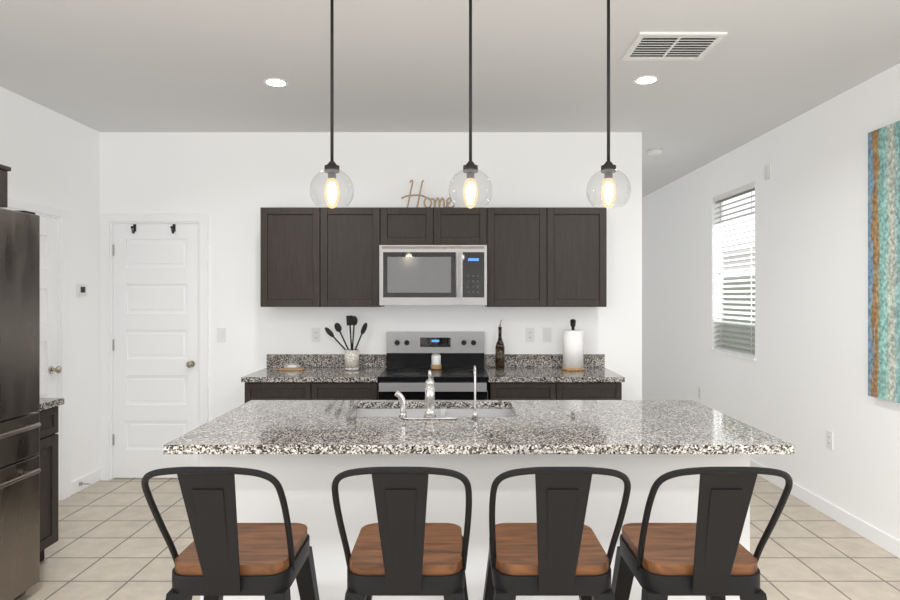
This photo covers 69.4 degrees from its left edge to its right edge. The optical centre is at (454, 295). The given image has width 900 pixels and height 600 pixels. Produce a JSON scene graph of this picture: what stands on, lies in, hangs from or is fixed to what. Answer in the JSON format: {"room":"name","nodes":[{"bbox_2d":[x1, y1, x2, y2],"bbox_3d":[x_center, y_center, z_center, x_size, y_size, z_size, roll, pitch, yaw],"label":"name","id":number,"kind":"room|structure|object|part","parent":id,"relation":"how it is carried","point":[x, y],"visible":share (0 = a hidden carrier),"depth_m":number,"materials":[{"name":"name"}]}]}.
{"room":"kitchen","nodes":[
{"label":"kitchen","id":0,"kind":"room"},
{"bbox_2d":[0,86,99,481],"bbox_3d":[-2.900,0.080,1.360,0.120,2.780,7.920,0,0,0],"label":"wall","id":1,"kind":"structure","parent":0,"point":[50,157],"depth_m":4.86,"materials":[{"name":"white paint"}]},
{"bbox_2d":[0,164,10,207],"bbox_3d":[-2.275,-0.506,2.690,0.410,0.190,0.690,0,0,0],"label":"upper cabinet","id":2,"kind":"object","parent":1,"relation":"attached to","point":[4,169],"visible":1,"depth_m":3.00,"materials":[{"name":"brown wood"}]},
{"bbox_2d":[4,198,70,500],"bbox_3d":[-2.880,0.425,4.266,0.120,2.090,1.013,0,0,0],"label":"door frame","id":3,"kind":"structure","parent":1,"relation":"attached to","point":[63,217],"depth_m":4.68,"materials":[{"name":"white paint"}]},
{"bbox_2d":[40,216,61,433],"bbox_3d":[-2.834,0.455,4.266,0.113,2.007,0.781,0,0,0],"label":"door","id":4,"kind":"structure","parent":1,"relation":"in","point":[50,369],"depth_m":4.56,"materials":[{"name":"white paint"}]},
{"bbox_2d":[76,284,86,295],"bbox_3d":[-2.828,-0.045,4.923,0.024,0.090,0.110,0,0,0],"label":"thermostat","id":5,"kind":"object","parent":1,"relation":"attached to","point":[81,289],"visible":1,"depth_m":4.90,"materials":[{"name":"white plastic"}]},
{"bbox_2d":[79,482,91,485],"bbox_3d":[-2.782,1.415,4.897,0.088,0.027,0.028,0,0,0],"label":"door stop","id":6,"kind":"object","parent":1,"relation":"attached to","point":[80,483],"depth_m":4.89,"materials":[{"name":"silver metal"}]},
{"bbox_2d":[71,468,100,494],"bbox_3d":[-2.833,1.423,4.987,0.014,0.095,0.427,0,0,0],"label":"baseboard","id":7,"kind":"structure","parent":1,"relation":"attached to","point":[93,477],"depth_m":4.98,"materials":[{"name":"white paint"}]},
{"bbox_2d":[100,132,641,479],"bbox_3d":[-0.672,0.080,5.260,4.336,2.780,0.120,0,0,0],"label":"wall","id":8,"kind":"structure","parent":0,"point":[231,184],"depth_m":5.20,"materials":[{"name":"white paint"}]},
{"bbox_2d":[101,213,208,480],"bbox_3d":[-2.396,0.406,5.237,0.852,2.128,0.126,0,0,0],"label":"door frame","id":9,"kind":"structure","parent":8,"relation":"attached to","point":[201,220],"depth_m":5.17,"materials":[{"name":"white paint"}]},
{"bbox_2d":[113,224,198,477],"bbox_3d":[-2.397,0.441,5.193,0.690,2.034,0.113,0,0,0],"label":"pantry door","id":10,"kind":"structure","parent":8,"relation":"in","point":[155,338],"depth_m":5.21,"materials":[{"name":"white paint"}]},
{"bbox_2d":[217,328,225,341],"bbox_3d":[-1.868,0.312,5.194,0.070,0.114,0.011,0,0,0],"label":"light switch","id":11,"kind":"object","parent":8,"relation":"attached to","point":[221,334],"visible":1,"depth_m":5.19,"materials":[{"name":"white plastic"}]},
{"bbox_2d":[260,207,327,306],"bbox_3d":[-1.212,-0.293,5.039,0.505,0.750,0.318,0,0,0],"label":"upper cabinet","id":12,"kind":"object","parent":8,"relation":"attached to","point":[293,240],"depth_m":4.89,"materials":[{"name":"brown wood"}]},
{"bbox_2d":[311,328,319,341],"bbox_3d":[-1.112,0.312,5.196,0.070,0.114,0.008,0,0,0],"label":"electrical outlet","id":13,"kind":"object","parent":8,"relation":"attached to","point":[315,334],"visible":1,"depth_m":5.19,"materials":[{"name":"white plastic"}]},
{"bbox_2d":[328,207,384,306],"bbox_3d":[-0.816,-0.293,5.039,0.505,0.750,0.318,0,0,0],"label":"upper cabinet","id":14,"kind":"object","parent":8,"relation":"attached to","point":[353,232],"depth_m":4.89,"materials":[{"name":"brown wood"}]},
{"bbox_2d":[380,207,443,244],"bbox_3d":[-0.335,-0.525,5.039,0.456,0.285,0.318,0,0,0],"label":"upper cabinet","id":15,"kind":"object","parent":8,"relation":"attached to","point":[398,225],"depth_m":4.88,"materials":[{"name":"brown wood"}]},
{"bbox_2d":[401,180,454,206],"bbox_3d":[-0.209,-0.786,5.040,0.418,0.234,0.040,0,0,0],"label":"home sign","id":16,"kind":"object","parent":15,"relation":"on","point":[434,200],"visible":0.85,"depth_m":5.04,"materials":[{"name":"gold metal"}]},
{"bbox_2d":[379,245,486,304],"bbox_3d":[-0.161,-0.154,4.979,0.795,0.450,0.438,0,0,0],"label":"over-the-range microwave","id":17,"kind":"object","parent":15,"relation":"attached to","point":[432,274],"visible":1,"depth_m":4.80,"materials":[{"name":"silver metal"}]},
{"bbox_2d":[444,207,487,246],"bbox_3d":[0.012,-0.525,5.039,0.457,0.285,0.318,0,0,0],"label":"upper cabinet","id":18,"kind":"object","parent":8,"relation":"attached to","point":[462,225],"depth_m":4.89,"materials":[{"name":"brown wood"}]},
{"bbox_2d":[485,207,555,306],"bbox_3d":[0.493,-0.293,5.039,0.505,0.750,0.318,0,0,0],"label":"upper cabinet","id":19,"kind":"object","parent":8,"relation":"attached to","point":[536,257],"depth_m":4.89,"materials":[{"name":"brown wood"}]},
{"bbox_2d":[526,328,533,341],"bbox_3d":[0.600,0.312,5.196,0.070,0.114,0.008,0,0,0],"label":"electrical outlet","id":20,"kind":"object","parent":8,"relation":"attached to","point":[529,334],"visible":1,"depth_m":5.19,"materials":[{"name":"white plastic"}]},
{"bbox_2d":[543,328,550,341],"bbox_3d":[0.736,0.312,5.194,0.070,0.114,0.011,0,0,0],"label":"light switch","id":21,"kind":"object","parent":8,"relation":"attached to","point":[546,334],"visible":1,"depth_m":5.19,"materials":[{"name":"white plastic"}]},
{"bbox_2d":[556,207,606,306],"bbox_3d":[0.889,-0.293,5.039,0.505,0.750,0.318,0,0,0],"label":"upper cabinet","id":22,"kind":"object","parent":8,"relation":"attached to","point":[581,232],"depth_m":4.89,"materials":[{"name":"brown wood"}]},
{"bbox_2d":[0,0,899,197],"bbox_3d":[-0.170,-1.340,3.200,5.580,0.060,11.840,0,0,0],"label":"ceiling","id":23,"kind":"structure","parent":0,"point":[761,67],"depth_m":3.69,"materials":[{"name":"white paint"}]},
{"bbox_2d":[263,78,288,86],"bbox_3d":[-1.096,-1.306,3.979,0.150,0.008,0.150,0,0,0],"label":"recessed light","id":24,"kind":"object","parent":23,"relation":"in","point":[276,82],"visible":0.94,"depth_m":3.96,"materials":[{"name":"white plastic"}]},
{"bbox_2d":[310,0,353,207],"bbox_3d":[-0.496,-0.831,2.620,0.175,0.958,0.175,0,0,0],"label":"pendant light","id":25,"kind":"object","parent":23,"relation":"hanging from","point":[330,193],"visible":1,"depth_m":2.61,"materials":[{"name":"black"}]},
{"bbox_3d":[-0.496,-0.438,2.620,0.175,0.149,0.175,0,0,0],"label":"globe","id":26,"kind":"part","parent":25,"relation":"part of","materials":[{"name":"clear glass"}]},
{"bbox_2d":[449,0,491,207],"bbox_3d":[0.062,-0.831,2.620,0.175,0.958,0.175,0,0,0],"label":"pendant light","id":27,"kind":"object","parent":23,"relation":"hanging from","point":[469,190],"visible":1,"depth_m":2.61,"materials":[{"name":"black"}]},
{"bbox_3d":[0.062,-0.438,2.620,0.175,0.149,0.175,0,0,0],"label":"globe","id":28,"kind":"part","parent":27,"relation":"part of","materials":[{"name":"clear glass"}]},
{"bbox_2d":[586,0,630,207],"bbox_3d":[0.619,-0.831,2.620,0.175,0.958,0.175,0,0,0],"label":"pendant light","id":29,"kind":"object","parent":23,"relation":"hanging from","point":[608,192],"visible":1,"depth_m":2.61,"materials":[{"name":"black"}]},
{"bbox_3d":[0.619,-0.438,2.620,0.175,0.149,0.175,0,0,0],"label":"globe","id":30,"kind":"part","parent":29,"relation":"part of","materials":[{"name":"clear glass"}]},
{"bbox_2d":[633,75,658,84],"bbox_3d":[1.156,-1.306,3.933,0.150,0.008,0.150,0,0,0],"label":"recessed light","id":31,"kind":"object","parent":23,"relation":"in","point":[647,79],"visible":1,"depth_m":3.92,"materials":[{"name":"white plastic"}]},
{"bbox_2d":[647,148,662,155],"bbox_3d":[1.794,-1.289,5.832,0.130,0.042,0.130,0,0,0],"label":"smoke detector","id":32,"kind":"object","parent":23,"relation":"attached to","point":[655,151],"visible":1,"depth_m":5.79,"materials":[{"name":"white plastic"}]},
{"bbox_2d":[621,32,726,60],"bbox_3d":[1.134,-1.303,3.405,0.435,0.015,0.360,0,0,0],"label":"ceiling vent","id":33,"kind":"object","parent":23,"relation":"in","point":[671,46],"visible":1,"depth_m":3.38,"materials":[{"name":"white plastic"}]},
{"bbox_2d":[17,475,899,599],"bbox_3d":[-0.170,1.500,3.200,5.580,0.060,11.840,0,0,0],"label":"floor","id":34,"kind":"structure","parent":0,"point":[110,544],"depth_m":3.74,"materials":[{"name":"tile"}]},
{"bbox_2d":[0,208,40,599],"bbox_3d":[-2.402,0.530,2.760,0.816,1.880,0.910,0,0,0],"label":"fridge","id":35,"kind":"object","parent":34,"relation":"on","point":[20,425],"visible":1,"depth_m":3.06,"materials":[{"name":"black metal"}]},
{"bbox_2d":[35,398,63,561],"bbox_3d":[-2.511,0.968,3.433,0.653,1.005,0.412,0,0,0],"label":"base cabinet","id":36,"kind":"object","parent":34,"relation":"on","point":[48,412],"visible":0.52,"depth_m":3.55,"materials":[{"name":"black wood"}]},
{"bbox_2d":[141,467,319,599],"bbox_3d":[-0.690,0.970,2.089,0.484,0.999,0.611,0,0,0],"label":"stool","id":37,"kind":"object","parent":34,"relation":"on","point":[222,554],"visible":1,"depth_m":1.95,"materials":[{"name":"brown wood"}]},
{"bbox_2d":[332,467,471,599],"bbox_3d":[-0.152,0.970,2.089,0.484,0.999,0.611,0,0,0],"label":"stool","id":38,"kind":"object","parent":34,"relation":"on","point":[401,547],"visible":1,"depth_m":1.93,"materials":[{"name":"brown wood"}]},
{"bbox_2d":[241,354,624,402],"bbox_3d":[-0.154,0.968,4.879,2.694,1.005,0.638,0,0,0],"label":"countertop","id":39,"kind":"structure","parent":34,"relation":"on","point":[518,377],"depth_m":4.60,"materials":[{"name":"black stone"}]},
{"bbox_2d":[279,363,304,370],"bbox_3d":[-1.254,0.543,5.000,0.190,0.052,0.100,0,0,0],"label":"soap tray","id":40,"kind":"object","parent":39,"relation":"on","point":[291,368],"visible":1,"depth_m":4.98,"materials":[{"name":"brown wood"}]},
{"bbox_2d":[325,315,366,370],"bbox_3d":[-0.838,0.359,5.000,0.328,0.419,0.110,0,0,0],"label":"utensil crock","id":41,"kind":"object","parent":39,"relation":"on","point":[351,359],"visible":1,"depth_m":4.98,"materials":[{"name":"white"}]},
{"bbox_2d":[495,320,504,369],"bbox_3d":[0.347,0.376,5.020,0.072,0.386,0.072,0,0,0],"label":"wine bottle","id":42,"kind":"object","parent":39,"relation":"on","point":[499,356],"visible":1,"depth_m":5.00,"materials":[{"name":"black glass"}]},
{"bbox_2d":[562,319,583,370],"bbox_3d":[0.908,0.373,5.000,0.170,0.391,0.170,0,0,0],"label":"paper towel holder","id":43,"kind":"object","parent":39,"relation":"on","point":[572,349],"visible":1,"depth_m":4.93,"materials":[{"name":"white paper"}]},
{"bbox_2d":[378,332,487,399],"bbox_3d":[-0.154,0.877,4.848,0.772,1.186,0.685,0,0,0],"label":"range","id":44,"kind":"object","parent":34,"relation":"on","point":[408,362],"visible":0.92,"depth_m":5.11,"materials":[{"name":"silver metal"}]},
{"bbox_2d":[431,353,441,368],"bbox_3d":[-0.146,0.505,5.040,0.084,0.118,0.084,0,0,0],"label":"candle","id":45,"kind":"object","parent":44,"relation":"on","point":[436,361],"visible":1,"depth_m":5.01,"materials":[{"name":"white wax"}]},
{"bbox_2d":[200,456,749,599],"bbox_3d":[0.086,1.038,3.173,2.357,0.864,0.771,0,0,0],"label":"kitchen island","id":46,"kind":"object","parent":34,"relation":"on","point":[306,481],"depth_m":2.79,"materials":[{"name":"white paint"}]},
{"bbox_2d":[163,400,794,455],"bbox_3d":[0.091,0.588,3.025,2.416,0.036,1.075,0,0,0],"label":"island countertop","id":47,"kind":"structure","parent":46,"relation":"on","point":[257,427],"depth_m":2.75,"materials":[{"name":"grey stone"}]},
{"bbox_2d":[355,404,510,415],"bbox_3d":[-0.114,0.702,3.286,0.841,0.216,0.450,0,0,0],"label":"sink","id":48,"kind":"object","parent":47,"relation":"in","point":[364,409],"depth_m":3.51,"materials":[{"name":"silver metal"}]},
{"bbox_2d":[395,365,477,419],"bbox_3d":[-0.087,0.448,3.120,0.388,0.241,0.272,0,0,0],"label":"faucet","id":49,"kind":"object","parent":47,"relation":"on","point":[429,412],"visible":1,"depth_m":3.00,"materials":[{"name":"silver metal"}]},
{"bbox_2d":[483,467,630,599],"bbox_3d":[0.301,0.970,2.089,0.484,0.999,0.611,0,0,0],"label":"stool","id":50,"kind":"object","parent":34,"relation":"on","point":[556,549],"visible":1,"depth_m":1.93,"materials":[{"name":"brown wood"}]},
{"bbox_2d":[611,467,792,599],"bbox_3d":[0.758,0.970,2.089,0.484,0.999,0.611,0,0,0],"label":"stool","id":51,"kind":"object","parent":34,"relation":"on","point":[708,555],"visible":1,"depth_m":1.95,"materials":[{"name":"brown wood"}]},
{"bbox_2d":[642,63,899,540],"bbox_3d":[2.560,0.080,3.260,0.120,2.780,11.720,0,0,0],"label":"wall","id":52,"kind":"structure","parent":0,"point":[800,383],"depth_m":4.75,"materials":[{"name":"white paint"}]},
{"bbox_2d":[698,387,700,398],"bbox_3d":[2.496,0.990,6.633,0.008,0.115,0.070,0,0,0],"label":"outlet","id":53,"kind":"object","parent":52,"relation":"attached to","point":[699,392],"visible":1,"depth_m":6.63,"materials":[{"name":"white plastic"}]},
{"bbox_2d":[709,181,755,360],"bbox_3d":[2.547,-0.211,5.870,0.135,1.495,0.946,0,0,0],"label":"window blinds","id":54,"kind":"object","parent":52,"relation":"attached to","point":[736,312],"visible":0.67,"depth_m":5.91,"materials":[{"name":"white plastic"}]},
{"bbox_2d":[764,163,770,179],"bbox_3d":[2.494,-0.990,5.192,0.012,0.120,0.090,0,0,0],"label":"door chime","id":55,"kind":"object","parent":52,"relation":"attached to","point":[767,171],"visible":1,"depth_m":5.17,"materials":[{"name":"white plastic"}]},
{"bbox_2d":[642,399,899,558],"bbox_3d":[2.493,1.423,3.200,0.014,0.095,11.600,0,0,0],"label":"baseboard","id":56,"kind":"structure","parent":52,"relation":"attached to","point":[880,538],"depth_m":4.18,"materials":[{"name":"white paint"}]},
{"bbox_2d":[826,430,832,449],"bbox_3d":[2.496,0.960,4.333,0.008,0.115,0.070,0,0,0],"label":"outlet","id":57,"kind":"object","parent":52,"relation":"attached to","point":[829,439],"visible":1,"depth_m":4.33,"materials":[{"name":"white plastic"}]},
{"bbox_2d":[868,121,899,402],"bbox_3d":[2.479,-0.189,3.347,0.038,1.564,1.050,0,0,0],"label":"canvas art","id":58,"kind":"object","parent":52,"relation":"attached to","point":[884,262],"visible":1,"depth_m":3.72}
]}

